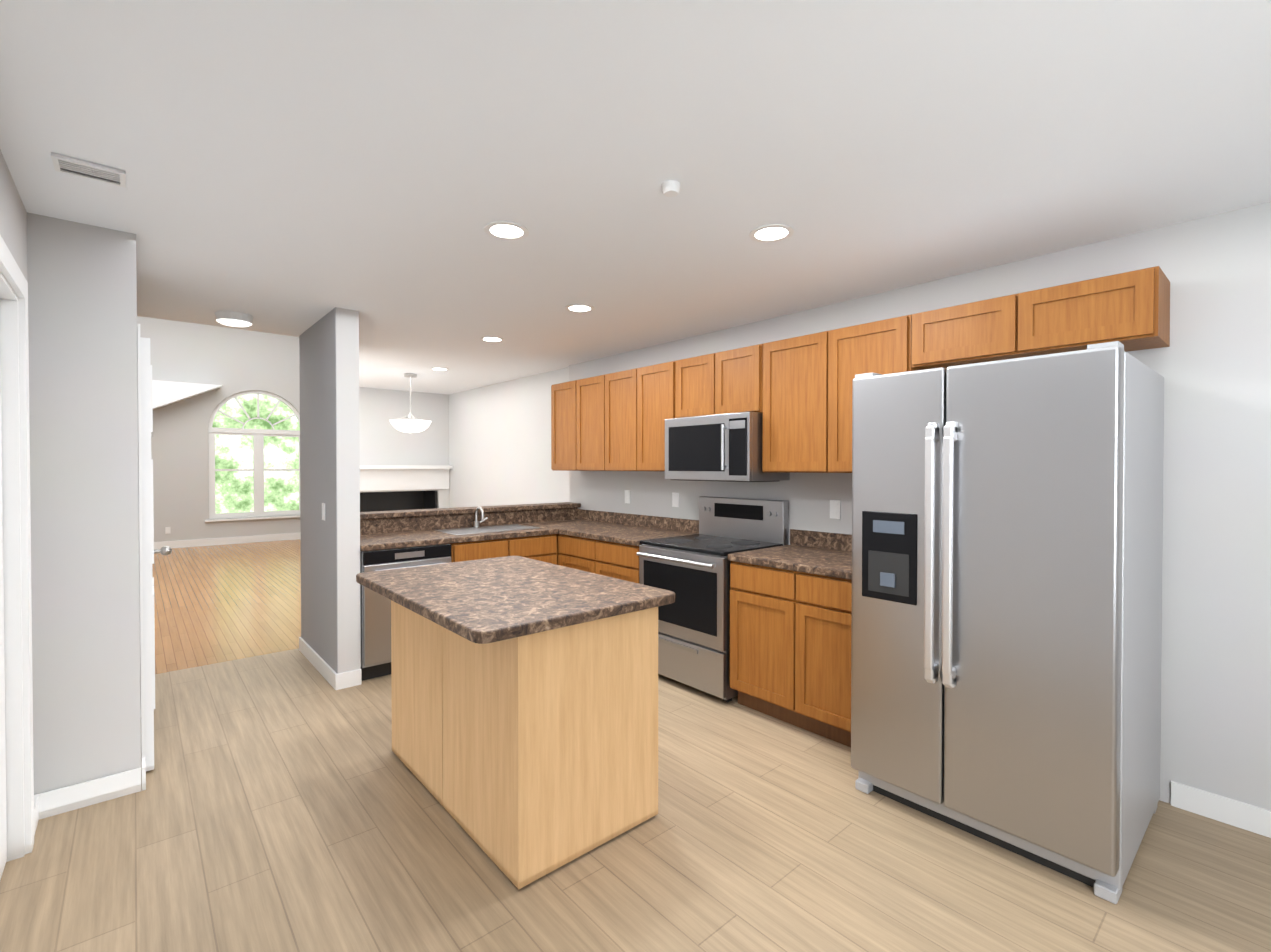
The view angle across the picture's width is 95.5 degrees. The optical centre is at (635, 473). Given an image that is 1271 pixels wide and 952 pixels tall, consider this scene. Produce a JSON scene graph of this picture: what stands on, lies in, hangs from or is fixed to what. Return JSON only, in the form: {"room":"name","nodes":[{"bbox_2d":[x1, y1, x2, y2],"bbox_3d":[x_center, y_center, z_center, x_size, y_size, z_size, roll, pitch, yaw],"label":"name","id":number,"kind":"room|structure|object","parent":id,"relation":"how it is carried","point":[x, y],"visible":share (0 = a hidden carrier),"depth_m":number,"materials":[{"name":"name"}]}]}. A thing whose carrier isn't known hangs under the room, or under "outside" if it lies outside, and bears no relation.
{"room":"kitchen","nodes":[
{"label":"kitchen","id":0,"kind":"room"},
{"bbox_2d":[0,150,27,281],"bbox_3d":[-0.833,0.199,0.390,0.120,2.440,5.000,-1,1,-41],"label":"wall","id":1,"kind":"structure","parent":0,"point":[13,223],"depth_m":2.03,"materials":[{"name":"grey paint"}]},
{"bbox_2d":[0,333,6,879],"bbox_3d":[-2.018,0.389,1.762,0.041,2.010,0.780,-1,1,-41],"label":"room door","id":2,"kind":"structure","parent":1,"relation":"in","point":[3,841],"depth_m":2.04,"materials":[{"name":"white paint"}]},
{"bbox_2d":[0,235,33,861],"bbox_3d":[-2.014,0.346,1.764,0.140,2.115,0.970,-1,1,-41],"label":"door frame","id":3,"kind":"structure","parent":1,"relation":"attached to","point":[17,553],"depth_m":2.09,"materials":[{"name":"white paint"}]},
{"bbox_2d":[27,212,140,794],"bbox_3d":[-3.533,0.175,2.548,2.020,2.440,1.800,-1,1,-41],"label":"wall","id":4,"kind":"structure","parent":0,"point":[83,389],"depth_m":2.42,"materials":[{"name":"grey paint"}]},
{"bbox_2d":[34,760,145,827],"bbox_3d":[-2.293,1.346,2.437,0.343,0.100,0.013,-1,1,-41],"label":"baseboard","id":5,"kind":"structure","parent":4,"relation":"attached to","point":[80,795],"depth_m":2.42,"materials":[{"name":"white paint"}]},
{"bbox_2d":[137,324,143,757],"bbox_3d":[-2.546,0.355,2.965,0.010,2.070,0.930,-1,1,-41],"label":"trim","id":6,"kind":"structure","parent":4,"relation":"attached to","point":[140,534],"depth_m":2.62,"materials":[{"name":"white paint"}]},
{"bbox_2d":[140,337,171,770],"bbox_3d":[-2.482,0.375,3.001,0.134,2.010,0.780,-1,1,-41],"label":"closet door","id":7,"kind":"structure","parent":4,"relation":"in","point":[149,551],"depth_m":2.68,"materials":[{"name":"white paint"}]},
{"bbox_2d":[152,380,222,409],"bbox_3d":[-8.469,-0.898,9.541,2.670,1.330,0.348,-1,1,-41],"label":"slope","id":8,"kind":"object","parent":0,"point":[164,393],"visible":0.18,"depth_m":9.84,"materials":[{"name":"white paint"}]},
{"bbox_2d":[137,316,300,541],"bbox_3d":[-7.734,-0.945,10.546,5.200,4.500,0.200,-1,1,-41],"label":"wall","id":9,"kind":"structure","parent":0,"point":[232,361],"depth_m":10.34,"materials":[{"name":"grey paint"}]},
{"bbox_2d":[165,527,170,533],"bbox_3d":[-8.155,0.991,10.061,0.070,0.115,0.008,-1,1,-41],"label":"outlet","id":10,"kind":"object","parent":9,"relation":"attached to","point":[167,530],"visible":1,"depth_m":10.05,"materials":[{"name":"white plastic"}]},
{"bbox_2d":[154,532,300,549],"bbox_3d":[-7.738,1.242,10.423,5.000,0.130,0.013,-1,1,-41],"label":"baseboard","id":11,"kind":"structure","parent":9,"relation":"attached to","point":[286,536],"depth_m":10.60,"materials":[{"name":"white paint"}]},
{"bbox_2d":[205,390,299,521],"bbox_3d":[-7.158,-0.354,10.965,1.670,2.440,0.166,-1,1,-41],"label":"arched window","id":12,"kind":"structure","parent":9,"relation":"in","point":[258,470],"depth_m":10.94,"materials":[{"name":"white paint"}]},
{"bbox_2d":[299,307,360,673],"bbox_3d":[-2.204,0.157,4.128,0.140,2.440,1.060,-1,1,-41],"label":"wall","id":13,"kind":"structure","parent":0,"point":[329,473],"depth_m":3.78,"materials":[{"name":"grey paint"}]},
{"bbox_2d":[299,637,341,689],"bbox_3d":[-2.259,1.328,4.085,0.013,0.100,1.075,-1,1,-41],"label":"baseboard","id":14,"kind":"structure","parent":13,"relation":"attached to","point":[334,679],"depth_m":3.95,"materials":[{"name":"white paint"}]},
{"bbox_2d":[322,503,324,520],"bbox_3d":[-2.117,0.260,3.914,0.008,0.115,0.070,-1,1,-41],"label":"light switch","id":15,"kind":"object","parent":13,"relation":"attached to","point":[323,511],"visible":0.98,"depth_m":3.90,"materials":[{"name":"white plastic"}]},
{"bbox_2d":[359,387,448,511],"bbox_3d":[-3.399,0.115,7.900,1.450,2.440,0.700,-1,1,-41],"label":"wall","id":16,"kind":"structure","parent":0,"point":[383,441],"depth_m":7.78,"materials":[{"name":"grey paint"}]},
{"bbox_2d":[360,465,452,508],"bbox_3d":[-3.280,0.470,7.729,1.480,1.155,0.600,-1,1,-41],"label":"fireplace","id":17,"kind":"object","parent":16,"relation":"attached to","point":[392,477],"visible":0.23,"depth_m":7.69,"materials":[{"name":"white paint"}]},
{"bbox_2d":[449,367,568,507],"bbox_3d":[-1.798,0.122,7.279,0.150,2.440,3.740,-1,1,-41],"label":"wall","id":18,"kind":"structure","parent":0,"point":[499,443],"depth_m":6.88,"materials":[{"name":"grey paint"}]},
{"bbox_2d":[0,539,1270,951],"bbox_3d":[-3.064,1.400,4.826,5.700,0.060,15.000,-1,1,-41],"label":"floor","id":19,"kind":"structure","parent":0,"point":[284,802],"depth_m":2.10,"materials":[{"name":"beige wood"}]},
{"bbox_2d":[360,544,450,680],"bbox_3d":[-1.734,0.944,4.178,0.600,0.866,0.656,-1,1,-41],"label":"dishwasher","id":20,"kind":"object","parent":19,"relation":"on","point":[375,610],"visible":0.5,"depth_m":3.85,"materials":[{"name":"grey metal"}]},
{"bbox_2d":[450,534,556,564],"bbox_3d":[-1.187,0.937,4.710,0.904,0.868,0.628,-1,1,-41],"label":"base cabinet","id":21,"kind":"object","parent":19,"relation":"on","point":[543,548],"visible":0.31,"depth_m":4.48,"materials":[{"name":"brown wood"}]},
{"bbox_2d":[391,600,657,888],"bbox_3d":[-0.555,0.960,2.610,0.656,0.868,1.254,-1,1,-41],"label":"kitchen island","id":22,"kind":"object","parent":19,"relation":"on","point":[525,720],"depth_m":2.14,"materials":[{"name":"brown wood"}]},
{"bbox_2d":[356,556,674,647],"bbox_3d":[-0.587,0.503,2.564,0.880,0.040,1.330,-1,1,-41],"label":"island countertop","id":23,"kind":"structure","parent":22,"relation":"on","point":[496,600],"depth_m":2.30,"materials":[{"name":"brown stone"}]},
{"bbox_2d":[557,534,588,571],"bbox_3d":[-0.214,0.936,4.781,0.648,0.868,0.578,-1,1,-41],"label":"base cabinet","id":24,"kind":"object","parent":19,"relation":"on","point":[572,551],"depth_m":4.62,"materials":[{"name":"brown wood"}]},
{"bbox_2d":[360,506,698,550],"bbox_3d":[-0.842,0.393,4.332,2.176,0.221,1.645,-1,1,-41],"label":"countertop","id":25,"kind":"structure","parent":24,"relation":"on","point":[417,531],"depth_m":4.65,"materials":[{"name":"laminate"}]},
{"bbox_2d":[589,539,638,582],"bbox_3d":[0.085,0.940,4.438,0.648,0.868,0.577,-1,1,-41],"label":"base cabinet","id":26,"kind":"object","parent":19,"relation":"on","point":[613,560],"depth_m":4.22,"materials":[{"name":"brown wood"}]},
{"bbox_2d":[636,496,788,701],"bbox_3d":[0.502,0.780,3.893,0.731,1.200,0.756,-1,1,-41],"label":"range","id":27,"kind":"object","parent":19,"relation":"on","point":[692,572],"visible":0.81,"depth_m":3.69,"materials":[{"name":"silver metal"}]},
{"bbox_2d":[730,561,851,746],"bbox_3d":[1.090,0.953,3.283,0.648,0.868,0.905,-1,1,-41],"label":"base cabinet","id":28,"kind":"object","parent":19,"relation":"on","point":[790,646],"visible":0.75,"depth_m":3.08,"materials":[{"name":"brown wood"}]},
{"bbox_2d":[728,529,851,579],"bbox_3d":[1.086,0.445,3.274,0.658,0.140,0.905,-1,1,-41],"label":"countertop","id":29,"kind":"structure","parent":28,"relation":"on","point":[820,553],"depth_m":3.35,"materials":[{"name":"laminate"}]},
{"bbox_2d":[851,341,1163,903],"bbox_3d":[1.552,0.483,2.450,0.952,1.825,0.910,-1,1,-41],"label":"refrigerator","id":30,"kind":"object","parent":19,"relation":"on","point":[1007,557],"visible":1,"depth_m":2.09,"materials":[{"name":"grey metal"}]},
{"bbox_2d":[0,0,1270,394],"bbox_3d":[-1.592,-1.111,3.030,5.600,0.120,10.400,-1,1,-41],"label":"ceiling","id":31,"kind":"structure","parent":0,"point":[296,168],"depth_m":1.84,"materials":[{"name":"white paint"}]},
{"bbox_2d":[51,153,125,187],"bbox_3d":[-1.864,-1.032,1.972,0.180,0.010,0.140,-1,1,-41],"label":"ceiling vent","id":32,"kind":"object","parent":31,"relation":"in","point":[85,169],"visible":1,"depth_m":1.96,"materials":[{"name":"white metal"}]},
{"bbox_2d":[214,311,252,326],"bbox_3d":[-2.683,-1.028,3.858,0.216,0.060,0.216,-1,1,-41],"label":"light","id":33,"kind":"object","parent":31,"relation":"attached to","point":[233,319],"visible":1,"depth_m":3.79,"materials":[{"name":"white plastic"}]},
{"bbox_2d":[390,373,430,433],"bbox_3d":[-2.463,-0.759,6.319,0.430,0.653,0.430,-1,1,-41],"label":"dining pendant light","id":34,"kind":"object","parent":31,"relation":"hanging from","point":[411,426],"visible":1,"depth_m":6.21,"materials":[{"name":"white glass"}]},
{"bbox_2d":[430,367,448,370],"bbox_3d":[-2.026,-1.079,5.967,0.190,0.004,0.190,-1,1,-41],"label":"recessed light","id":35,"kind":"object","parent":31,"relation":"in","point":[439,369],"visible":1,"depth_m":5.98,"materials":[{"name":"white paint"}]},
{"bbox_2d":[480,337,503,341],"bbox_3d":[-1.137,-1.064,4.580,0.190,0.004,0.190,-1,1,-41],"label":"recessed light","id":36,"kind":"object","parent":31,"relation":"in","point":[492,339],"visible":0.94,"depth_m":4.58,"materials":[{"name":"white paint"}]},
{"bbox_2d":[484,221,528,239],"bbox_3d":[-0.553,-1.040,2.477,0.190,0.004,0.190,-1,1,-41],"label":"recessed light","id":37,"kind":"object","parent":31,"relation":"in","point":[503,230],"visible":1,"depth_m":2.47,"materials":[{"name":"white paint"}]},
{"bbox_2d":[565,304,594,312],"bbox_3d":[-0.356,-1.054,3.682,0.190,0.004,0.190,-1,1,-41],"label":"recessed light","id":38,"kind":"object","parent":31,"relation":"in","point":[581,308],"visible":0.98,"depth_m":3.68,"materials":[{"name":"white paint"}]},
{"bbox_2d":[662,180,680,196],"bbox_3d":[0.128,-1.022,2.075,0.069,0.032,0.069,-1,1,-41],"label":"smoke detector","id":39,"kind":"object","parent":31,"relation":"attached to","point":[670,188],"visible":1,"depth_m":2.05,"materials":[{"name":"white plastic"}]},
{"bbox_2d":[749,224,793,242],"bbox_3d":[0.590,-1.041,2.504,0.190,0.004,0.190,-1,1,-41],"label":"recessed light","id":40,"kind":"object","parent":31,"relation":"in","point":[771,233],"visible":1,"depth_m":2.50,"materials":[{"name":"white paint"}]},
{"bbox_2d":[569,202,1270,810],"bbox_3d":[1.574,0.166,3.321,0.140,2.440,6.660,-1,1,-41],"label":"wall","id":41,"kind":"structure","parent":0,"point":[1211,364],"depth_m":2.38,"materials":[{"name":"grey paint"}]},
{"bbox_2d":[551,381,570,470],"bbox_3d":[-0.523,-0.432,5.369,0.323,0.810,0.477,-1,1,-41],"label":"upper cabinet","id":42,"kind":"object","parent":41,"relation":"attached to","point":[561,392],"depth_m":5.32,"materials":[{"name":"brown wood"}]},
{"bbox_2d":[571,376,598,470],"bbox_3d":[-0.272,-0.428,5.081,0.323,0.810,0.531,-1,1,-41],"label":"upper cabinet","id":43,"kind":"object","parent":41,"relation":"attached to","point":[584,392],"depth_m":5.04,"materials":[{"name":"brown wood"}]},
{"bbox_2d":[599,370,626,470],"bbox_3d":[-0.004,-0.425,4.772,0.323,0.810,0.532,-1,1,-41],"label":"upper cabinet","id":44,"kind":"object","parent":41,"relation":"attached to","point":[612,386],"depth_m":4.74,"materials":[{"name":"brown wood"}]},
{"bbox_2d":[625,490,629,503],"bbox_3d":[-0.072,0.206,5.097,0.008,0.115,0.070,-1,1,-41],"label":"outlet","id":45,"kind":"object","parent":41,"relation":"attached to","point":[627,496],"visible":1,"depth_m":5.09,"materials":[{"name":"white plastic"}]},
{"bbox_2d":[627,359,682,470],"bbox_3d":[0.271,-0.421,4.456,0.323,0.810,0.549,-1,1,-41],"label":"upper cabinet","id":46,"kind":"object","parent":41,"relation":"attached to","point":[654,392],"depth_m":4.39,"materials":[{"name":"brown wood"}]},
{"bbox_2d":[672,492,678,506],"bbox_3d":[0.322,0.211,4.644,0.008,0.115,0.070,-1,1,-41],"label":"outlet","id":47,"kind":"object","parent":41,"relation":"attached to","point":[675,499],"visible":1,"depth_m":4.64,"materials":[{"name":"white plastic"}]},
{"bbox_2d":[683,355,702,417],"bbox_3d":[0.552,-0.608,4.132,0.323,0.430,0.440,-1,1,-41],"label":"upper cabinet","id":48,"kind":"object","parent":41,"relation":"attached to","point":[692,367],"depth_m":4.06,"materials":[{"name":"brown wood"}]},
{"bbox_2d":[703,344,762,415],"bbox_3d":[0.762,-0.605,3.891,0.323,0.430,0.441,-1,1,-41],"label":"upper cabinet","id":49,"kind":"object","parent":41,"relation":"attached to","point":[732,379],"depth_m":3.79,"materials":[{"name":"brown wood"}]},
{"bbox_2d":[665,412,789,481],"bbox_3d":[0.600,-0.168,3.967,0.473,0.436,0.754,-1,1,-41],"label":"microwave","id":50,"kind":"object","parent":49,"relation":"attached to","point":[725,447],"visible":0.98,"depth_m":3.76,"materials":[{"name":"silver metal"}]},
{"bbox_2d":[759,333,814,472],"bbox_3d":[1.056,-0.411,3.555,0.323,0.810,0.590,-1,1,-41],"label":"upper cabinet","id":51,"kind":"object","parent":41,"relation":"attached to","point":[796,392],"depth_m":3.47,"materials":[{"name":"brown wood"}]},
{"bbox_2d":[830,500,840,518],"bbox_3d":[1.241,0.223,3.588,0.008,0.115,0.070,-1,1,-41],"label":"outlet","id":52,"kind":"object","parent":41,"relation":"attached to","point":[835,509],"visible":1,"depth_m":3.58,"materials":[{"name":"white plastic"}]},
{"bbox_2d":[815,315,915,472],"bbox_3d":[1.340,-0.408,3.228,0.323,0.810,0.519,-1,1,-41],"label":"upper cabinet","id":53,"kind":"object","parent":41,"relation":"attached to","point":[882,347],"depth_m":3.20,"materials":[{"name":"brown wood"}]},
{"bbox_2d":[911,298,998,369],"bbox_3d":[1.686,-0.673,2.828,0.323,0.270,0.530,-1,1,-41],"label":"upper cabinet","id":54,"kind":"object","parent":41,"relation":"attached to","point":[963,334],"depth_m":2.77,"materials":[{"name":"brown wood"}]},
{"bbox_2d":[995,266,1169,359],"bbox_3d":[1.954,-0.670,2.521,0.323,0.270,0.530,-1,1,-41],"label":"upper cabinet","id":55,"kind":"object","parent":41,"relation":"attached to","point":[1132,308],"depth_m":2.39,"materials":[{"name":"brown wood"}]},
{"bbox_2d":[1171,781,1270,837],"bbox_3d":[2.903,1.355,1.687,0.013,0.100,1.970,-1,1,-41],"label":"baseboard","id":56,"kind":"structure","parent":41,"relation":"attached to","point":[1186,798],"depth_m":2.31,"materials":[{"name":"white paint"}]},
{"bbox_3d":[-1.429,0.852,5.012,2.180,1.030,0.138,-1,1,-41],"label":"wall","id":57,"kind":"structure","parent":0,"visible":0},
{"bbox_2d":[360,502,580,518],"bbox_3d":[-1.429,0.317,5.007,2.176,0.038,0.235,-1,1,-41],"label":"ledge cap","id":58,"kind":"object","parent":57,"relation":"on","point":[414,512],"visible":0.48,"depth_m":4.85,"materials":[{"name":"laminate"}]},
{"label":"outside","id":59,"kind":"structure","parent":0,"visible":0},
{"bbox_2d":[212,394,299,512],"bbox_3d":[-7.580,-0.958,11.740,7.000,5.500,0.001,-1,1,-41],"label":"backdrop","id":60,"kind":"structure","parent":59,"point":[234,491],"depth_m":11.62,"materials":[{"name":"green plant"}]}
]}

